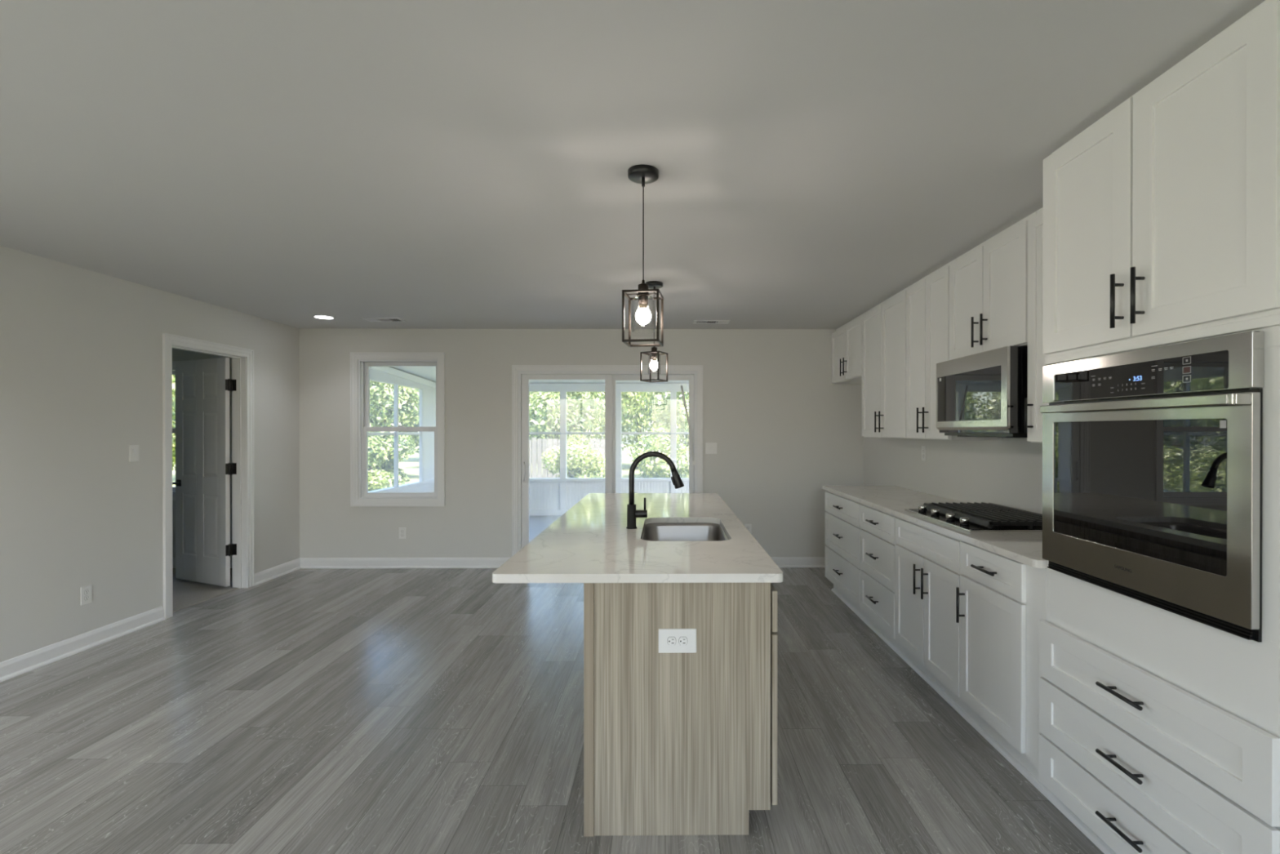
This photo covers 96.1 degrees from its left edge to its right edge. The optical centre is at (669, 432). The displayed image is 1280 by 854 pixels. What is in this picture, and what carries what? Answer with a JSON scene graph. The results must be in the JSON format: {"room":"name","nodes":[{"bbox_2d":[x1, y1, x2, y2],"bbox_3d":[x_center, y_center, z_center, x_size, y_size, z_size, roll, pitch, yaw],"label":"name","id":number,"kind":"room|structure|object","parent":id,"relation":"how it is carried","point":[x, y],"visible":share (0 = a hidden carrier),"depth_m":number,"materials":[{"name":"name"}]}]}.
{"room":"kitchen","nodes":[
{"label":"kitchen","id":0,"kind":"room"},
{"bbox_2d":[0,245,299,662],"bbox_3d":[-3.796,0.178,1.311,0.115,2.439,9.083,0,0,0],"label":"wall","id":1,"kind":"structure","parent":0,"point":[81,349],"depth_m":3.78,"materials":[{"name":"paint"}]},
{"bbox_2d":[80,584,92,604],"bbox_3d":[-3.753,1.045,3.694,0.008,0.115,0.070,0,0,0],"label":"wall outlet","id":2,"kind":"object","parent":1,"relation":"attached to","point":[86,591],"visible":1,"depth_m":3.69,"materials":[{"name":"white plastic"}]},
{"bbox_2d":[84,589,88,594],"bbox_3d":[-3.750,1.026,3.694,0.003,0.031,0.029,0,0,0],"label":"receptacle","id":3,"kind":"object","parent":2,"relation":"attached to","point":[86,591],"depth_m":3.69,"materials":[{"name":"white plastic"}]},
{"bbox_2d":[84,595,88,599],"bbox_3d":[-3.750,1.065,3.695,0.003,0.031,0.029,0,0,0],"label":"receptacle","id":4,"kind":"object","parent":2,"relation":"attached to","point":[86,597],"depth_m":3.69,"materials":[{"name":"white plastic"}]},
{"bbox_2d":[128,444,138,462],"bbox_3d":[-3.755,0.147,4.027,0.011,0.115,0.070,0,0,0],"label":"light switch","id":5,"kind":"object","parent":1,"relation":"attached to","point":[133,449],"visible":1,"depth_m":4.02,"materials":[{"name":"white plastic"}]},
{"bbox_2d":[0,557,300,682],"bbox_3d":[-3.725,1.346,1.315,0.026,0.104,9.083,0,0,0],"label":"baseboard","id":6,"kind":"structure","parent":1,"relation":"attached to","point":[13,667],"depth_m":3.71,"materials":[{"name":"white paint"}]},
{"bbox_2d":[162,333,254,619],"bbox_3d":[-3.980,0.324,4.943,0.644,2.125,1.405,0,0,-33],"label":"door","id":7,"kind":"structure","parent":1,"relation":"in","point":[204,549],"depth_m":5.11,"materials":[{"name":"white paint"}]},
{"bbox_2d":[172,328,863,557],"bbox_3d":[-2.972,0.163,5.924,10.155,2.439,0.130,0,0,0],"label":"wall","id":8,"kind":"structure","parent":0,"point":[778,422],"depth_m":5.87,"materials":[{"name":"paint"}]},
{"bbox_2d":[172,360,177,500],"bbox_3d":[-5.549,-0.015,5.892,1.440,1.415,0.151,0,0,0],"label":"window","id":9,"kind":"structure","parent":8,"relation":"in","point":[173,362],"depth_m":5.84,"materials":[{"name":"white paint"}]},
{"bbox_2d":[172,557,232,568],"bbox_3d":[-5.974,1.325,5.825,4.148,0.104,0.026,0,0,0],"label":"baseboard","id":10,"kind":"structure","parent":8,"relation":"attached to","point":[173,558],"depth_m":5.83,"materials":[{"name":"white paint"}]},
{"bbox_2d":[350,352,444,506],"bbox_3d":[-2.773,-0.030,5.915,0.952,1.565,0.151,0,0,0],"label":"window","id":11,"kind":"structure","parent":8,"relation":"in","point":[360,362],"depth_m":5.86,"materials":[{"name":"white paint"}]},
{"bbox_2d":[399,527,405,538],"bbox_3d":[-2.732,1.029,5.859,0.070,0.115,0.008,0,0,0],"label":"wall outlet","id":12,"kind":"object","parent":8,"relation":"attached to","point":[402,530],"visible":1,"depth_m":5.86,"materials":[{"name":"white plastic"}]},
{"bbox_2d":[299,556,825,568],"bbox_3d":[-0.895,1.331,5.867,5.762,0.104,0.026,0,0,0],"label":"baseboard","id":13,"kind":"structure","parent":8,"relation":"attached to","point":[781,562],"depth_m":5.85,"materials":[{"name":"white paint"}]},
{"bbox_2d":[511,364,702,555],"bbox_3d":[-0.637,0.349,5.920,1.947,2.068,0.179,0,0,0],"label":"door","id":14,"kind":"structure","parent":8,"relation":"in","point":[521,374],"depth_m":5.88,"materials":[{"name":"white paint"}]},
{"bbox_2d":[705,442,716,453],"bbox_3d":[0.422,0.163,5.882,0.116,0.115,0.011,0,0,0],"label":"light switch","id":15,"kind":"object","parent":8,"relation":"attached to","point":[710,447],"visible":1,"depth_m":5.88,"materials":[{"name":"white plastic"}]},
{"bbox_2d":[744,524,751,533],"bbox_3d":[0.801,0.998,5.888,0.070,0.115,0.008,0,0,0],"label":"wall outlet","id":16,"kind":"object","parent":8,"relation":"attached to","point":[748,526],"visible":0.61,"depth_m":5.89,"materials":[{"name":"white plastic"}]},
{"bbox_2d":[0,567,1104,853],"bbox_3d":[-2.933,1.455,1.322,10.155,0.126,9.323,0,0,0],"label":"floor","id":17,"kind":"structure","parent":0,"point":[302,710],"depth_m":2.62,"materials":[{"name":"grey wood"}]},
{"bbox_2d":[583,582,777,836],"bbox_3d":[0.028,0.950,3.220,0.670,0.882,2.471,0,0,0],"label":"kitchen island","id":18,"kind":"object","parent":17,"relation":"on","point":[686,743],"visible":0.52,"depth_m":1.99,"materials":[{"name":"brown wood"}]},
{"bbox_2d":[492,493,782,582],"bbox_3d":[-0.121,0.493,3.217,1.000,0.031,2.521,0,0,0],"label":"island countertop","id":19,"kind":"structure","parent":18,"relation":"on","point":[592,542],"depth_m":2.35,"materials":[{"name":"white stone"}]},
{"bbox_2d":[626,451,684,528],"bbox_3d":[-0.074,0.287,2.870,0.289,0.384,0.054,0,0,0],"label":"faucet","id":20,"kind":"object","parent":19,"relation":"on","point":[632,513],"visible":1,"depth_m":2.86,"materials":[{"name":"black metal"}]},
{"bbox_2d":[641,522,728,541],"bbox_3d":[0.070,0.621,2.883,0.456,0.221,0.734,0,0,0],"label":"sink","id":21,"kind":"object","parent":19,"relation":"in","point":[657,531],"visible":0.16,"depth_m":3.22,"materials":[{"name":"silver metal"}]},
{"bbox_2d":[658,628,696,653],"bbox_3d":[0.026,0.720,1.983,0.131,0.083,0.008,0,0,0],"label":"wall outlet","id":22,"kind":"object","parent":18,"relation":"attached to","point":[670,640],"visible":1,"depth_m":1.98,"materials":[{"name":"white plastic"}]},
{"bbox_2d":[666,636,675,644],"bbox_3d":[0.006,0.720,1.980,0.031,0.029,0.003,0,0,0],"label":"receptacle","id":23,"kind":"object","parent":22,"relation":"attached to","point":[670,640],"depth_m":1.98,"materials":[{"name":"white plastic"}]},
{"bbox_2d":[678,636,687,644],"bbox_3d":[0.045,0.720,1.980,0.031,0.029,0.003,0,0,0],"label":"receptacle","id":24,"kind":"object","parent":22,"relation":"attached to","point":[682,640],"depth_m":1.98,"materials":[{"name":"white plastic"}]},
{"bbox_2d":[825,490,868,620],"bbox_3d":[1.663,0.946,4.624,0.659,0.882,0.905,0,0,0],"label":"base cabinet","id":25,"kind":"object","parent":17,"relation":"on","point":[842,515],"visible":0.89,"depth_m":4.56,"materials":[{"name":"white paint"}]},
{"bbox_2d":[822,484,1046,568],"bbox_3d":[1.683,0.491,3.631,0.640,0.030,2.946,0,0,0],"label":"countertop","id":26,"kind":"structure","parent":25,"relation":"on","point":[1025,548],"depth_m":3.08,"materials":[{"name":"white stone"}]},
{"bbox_2d":[904,502,1042,532],"bbox_3d":[1.694,0.451,3.127,0.530,0.054,0.749,0,0,0],"label":"gas cooktop","id":27,"kind":"object","parent":26,"relation":"in","point":[969,517],"visible":0.95,"depth_m":2.98,"materials":[{"name":"black metal"}]},
{"bbox_2d":[859,503,904,653],"bbox_3d":[1.669,0.949,3.855,0.659,0.882,0.629,0,0,0],"label":"base cabinet","id":28,"kind":"object","parent":17,"relation":"on","point":[877,575],"visible":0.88,"depth_m":3.81,"materials":[{"name":"white paint"}]},
{"bbox_2d":[894,516,972,717],"bbox_3d":[1.675,0.951,3.149,0.659,0.882,0.778,0,0,0],"label":"base cabinet","id":29,"kind":"object","parent":17,"relation":"on","point":[927,573],"visible":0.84,"depth_m":3.08,"materials":[{"name":"white paint"}]},
{"bbox_2d":[831,587,1116,853],"bbox_3d":[1.439,1.382,3.180,0.020,0.020,3.714,0,0,0],"label":"trim","id":30,"kind":"structure","parent":17,"relation":"on","point":[1095,838],"depth_m":2.50,"materials":[{"name":"white paint"}]},
{"bbox_2d":[955,541,1057,797],"bbox_3d":[1.681,0.953,2.459,0.659,0.882,0.598,0,0,0],"label":"base cabinet","id":31,"kind":"object","parent":17,"relation":"on","point":[1003,599],"visible":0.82,"depth_m":2.42,"materials":[{"name":"white paint"}]},
{"bbox_2d":[1038,0,1279,853],"bbox_3d":[1.682,0.178,1.738,0.669,2.438,0.835,0,0,0],"label":"tall cabinet","id":32,"kind":"object","parent":17,"relation":"on","point":[1159,728],"visible":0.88,"depth_m":1.60,"materials":[{"name":"white paint"}]},
{"bbox_2d":[1040,330,1264,642],"bbox_3d":[1.641,0.129,1.754,0.608,0.745,0.762,0,0,0],"label":"wall oven","id":33,"kind":"object","parent":32,"relation":"in","point":[1153,457],"visible":1,"depth_m":1.61,"materials":[{"name":"metal"}]},
{"bbox_2d":[0,0,1265,328],"bbox_3d":[-2.842,-1.120,1.084,10.335,0.160,9.823,0,0,0],"label":"ceiling","id":34,"kind":"structure","parent":0,"point":[425,164],"depth_m":2.03,"materials":[{"name":"paint"}]},
{"bbox_2d":[311,315,335,319],"bbox_3d":[-3.168,-1.052,5.257,0.184,0.004,0.184,0,0,0],"label":"recessed light","id":35,"kind":"object","parent":34,"relation":"in","point":[322,317],"visible":1,"depth_m":5.24,"materials":[{"name":"white plastic"}]},
{"bbox_2d":[360,317,406,321],"bbox_3d":[-2.675,-1.050,5.375,0.340,0.008,0.180,0,0,0],"label":"ceiling vent","id":36,"kind":"object","parent":34,"relation":"in","point":[370,319],"visible":1,"depth_m":5.34,"materials":[{"name":"white metal"}]},
{"bbox_2d":[622,164,663,346],"bbox_3d":[-0.107,-0.699,2.302,0.145,0.690,0.145,0,0,7],"label":"pendant light","id":37,"kind":"object","parent":34,"relation":"hanging from","point":[642,174],"visible":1,"depth_m":2.29,"materials":[{"name":"black metal"}]},
{"bbox_2d":[640,280,667,382],"bbox_3d":[-0.112,-0.704,4.047,0.145,0.690,0.145,0,0,27],"label":"pendant light","id":38,"kind":"object","parent":34,"relation":"hanging from","point":[654,364],"visible":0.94,"depth_m":4.03,"materials":[{"name":"black metal"}]},
{"bbox_2d":[693,320,729,324],"bbox_3d":[0.395,-1.051,5.485,0.340,0.008,0.170,0,0,0],"label":"ceiling vent","id":39,"kind":"object","parent":34,"relation":"in","point":[695,322],"visible":1,"depth_m":5.47,"materials":[{"name":"white metal"}]},
{"bbox_2d":[863,436,1042,514],"bbox_3d":[2.084,0.178,1.359,0.120,2.439,9.083,0,0,0],"label":"wall","id":40,"kind":"structure","parent":0,"point":[1007,472],"depth_m":3.92,"materials":[{"name":"paint"}]},
{"bbox_2d":[831,311,866,383],"bbox_3d":[1.804,-0.774,5.443,0.365,0.560,0.902,0,0,0],"label":"upper cabinet","id":41,"kind":"object","parent":40,"relation":"attached to","point":[846,340],"visible":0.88,"depth_m":5.39,"materials":[{"name":"white paint"}]},
{"bbox_2d":[862,284,912,438],"bbox_3d":[1.812,-0.504,4.532,0.365,1.093,0.914,0,0,0],"label":"upper cabinet","id":42,"kind":"object","parent":40,"relation":"attached to","point":[884,325],"visible":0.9,"depth_m":4.47,"materials":[{"name":"white paint"}]},
{"bbox_2d":[921,445,925,460],"bbox_3d":[1.993,0.165,4.517,0.008,0.115,0.070,0,0,0],"label":"wall outlet","id":43,"kind":"object","parent":40,"relation":"attached to","point":[923,447],"visible":1,"depth_m":4.51,"materials":[{"name":"white plastic"}]},
{"bbox_2d":[906,257,1002,439],"bbox_3d":[1.818,-0.502,3.766,0.365,1.093,0.610,0,0,0],"label":"upper cabinet","id":44,"kind":"object","parent":40,"relation":"attached to","point":[927,301],"visible":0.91,"depth_m":3.75,"materials":[{"name":"white paint"}]},
{"bbox_2d":[949,210,1036,359],"bbox_3d":[1.824,-0.733,3.085,0.365,0.626,0.742,0,0,0],"label":"upper cabinet","id":45,"kind":"object","parent":40,"relation":"attached to","point":[988,282],"visible":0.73,"depth_m":3.02,"materials":[{"name":"white paint"}]},
{"bbox_2d":[936,346,1027,437],"bbox_3d":[1.805,-0.194,3.100,0.401,0.440,0.717,0,0,0],"label":"microwave","id":46,"kind":"object","parent":45,"relation":"attached to","point":[984,393],"visible":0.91,"depth_m":2.94,"materials":[{"name":"silver glass"}]},
{"bbox_2d":[1024,207,1047,442],"bbox_3d":[1.829,-0.497,2.434,0.365,1.093,0.554,0,0,0],"label":"upper cabinet","id":47,"kind":"object","parent":40,"relation":"attached to","point":[1036,359],"visible":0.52,"depth_m":2.65,"materials":[{"name":"white paint"}]},
{"label":"outside","id":48,"kind":"structure","parent":0,"visible":0},
{"bbox_2d":[172,444,688,486],"bbox_3d":[-5.240,1.707,28.963,110.000,0.200,82.000,0,0,0],"label":"lawn","id":49,"kind":"structure","parent":48,"point":[411,465],"depth_m":27.03,"materials":[{"name":"green plant"}]},
{"bbox_2d":[172,374,175,465],"bbox_3d":[-9.612,-0.388,8.777,3.775,4.171,2.860,0,0,-41],"label":"leafy tree","id":50,"kind":"object","parent":49,"relation":"on","point":[173,375],"visible":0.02,"depth_m":9.54,"materials":[{"name":"green plant"}]},
{"bbox_2d":[172,392,175,470],"bbox_3d":[-12.924,-0.637,13.599,4.759,4.638,4.619,0,0,0],"label":"leafy tree","id":51,"kind":"object","parent":49,"relation":"on","point":[174,444],"visible":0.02,"depth_m":13.19,"materials":[{"name":"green plant"}]},
{"bbox_2d":[368,467,391,491],"bbox_3d":[-6.697,1.081,12.178,1.374,1.392,0.874,0,0,-37],"label":"bush","id":52,"kind":"object","parent":49,"relation":"on","point":[373,484],"visible":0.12,"depth_m":12.24,"materials":[{"name":"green plant"}]},
{"bbox_2d":[368,422,416,491],"bbox_3d":[-8.075,0.759,15.348,2.199,2.233,1.969,0,0,36],"label":"bush","id":53,"kind":"object","parent":49,"relation":"on","point":[381,452],"visible":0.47,"depth_m":15.19,"materials":[{"name":"green plant"}]},
{"bbox_2d":[368,381,418,466],"bbox_3d":[-9.836,-0.718,19.147,4.343,4.895,4.372,0,0,0],"label":"leafy tree","id":54,"kind":"object","parent":49,"relation":"on","point":[381,395],"visible":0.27,"depth_m":18.50,"materials":[{"name":"green plant"}]},
{"bbox_2d":[528,391,604,463],"bbox_3d":[-4.320,-0.664,19.371,4.928,4.656,4.440,0,0,30],"label":"leafy tree","id":55,"kind":"object","parent":49,"relation":"on","point":[541,419],"visible":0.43,"depth_m":17.94,"materials":[{"name":"green plant"}]},
{"bbox_2d":[528,437,604,477],"bbox_3d":[-3.886,0.898,16.429,4.400,1.500,0.124,0,0,0],"label":"wooden fence","id":56,"kind":"object","parent":49,"relation":"on","point":[539,446],"visible":0.18,"depth_m":16.37,"materials":[{"name":"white wood"}]},
{"bbox_2d":[540,431,604,477],"bbox_3d":[-2.305,0.870,14.421,1.575,1.845,1.760,0,0,44],"label":"bush","id":57,"kind":"object","parent":49,"relation":"on","point":[580,461],"visible":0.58,"depth_m":14.02,"materials":[{"name":"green plant"}]},
{"bbox_2d":[585,391,688,468],"bbox_3d":[-1.134,-1.560,25.287,5.521,6.407,4.948,0,0,0],"label":"leafy tree","id":58,"kind":"object","parent":49,"relation":"on","point":[628,398],"visible":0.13,"depth_m":24.21,"materials":[{"name":"green plant"}]},
{"bbox_2d":[631,422,688,477],"bbox_3d":[-0.087,0.767,14.431,1.836,1.975,1.192,0,0,0],"label":"bush","id":59,"kind":"object","parent":49,"relation":"on","point":[660,468],"visible":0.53,"depth_m":14.16,"materials":[{"name":"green plant"}]},
{"bbox_2d":[640,391,688,453],"bbox_3d":[1.397,-0.614,19.600,4.719,4.647,3.574,0,0,-29],"label":"leafy tree","id":60,"kind":"object","parent":49,"relation":"on","point":[664,415],"visible":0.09,"depth_m":18.61,"materials":[{"name":"green plant"}]},
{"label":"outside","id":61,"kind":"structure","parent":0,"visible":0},
{"bbox_2d":[389,366,688,383],"bbox_3d":[-0.367,-0.954,8.051,7.800,0.320,4.087,0,0,0],"label":"ceiling","id":62,"kind":"structure","parent":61,"point":[428,373],"depth_m":9.24,"materials":[{"name":"white plastic"}]},
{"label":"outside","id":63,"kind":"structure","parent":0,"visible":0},
{"bbox_2d":[528,515,560,542],"bbox_3d":[-0.365,1.456,7.859,7.200,0.120,3.687,0,0,0],"label":"floor","id":64,"kind":"structure","parent":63,"point":[537,524],"depth_m":8.76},
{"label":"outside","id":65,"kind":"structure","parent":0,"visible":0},
{"bbox_2d":[528,382,688,515],"bbox_3d":[-0.380,0.286,9.641,7.000,2.208,0.115,0,0,0],"label":"wall","id":66,"kind":"structure","parent":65,"point":[548,496],"depth_m":9.60,"materials":[{"name":"white plastic"}]},
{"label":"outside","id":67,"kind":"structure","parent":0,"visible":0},
{"bbox_2d":[368,366,435,492],"bbox_3d":[-3.890,0.207,7.775,0.149,2.380,3.587,0,0,0],"label":"wall","id":68,"kind":"structure","parent":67,"point":[384,375],"depth_m":8.98,"materials":[{"name":"white plastic"}]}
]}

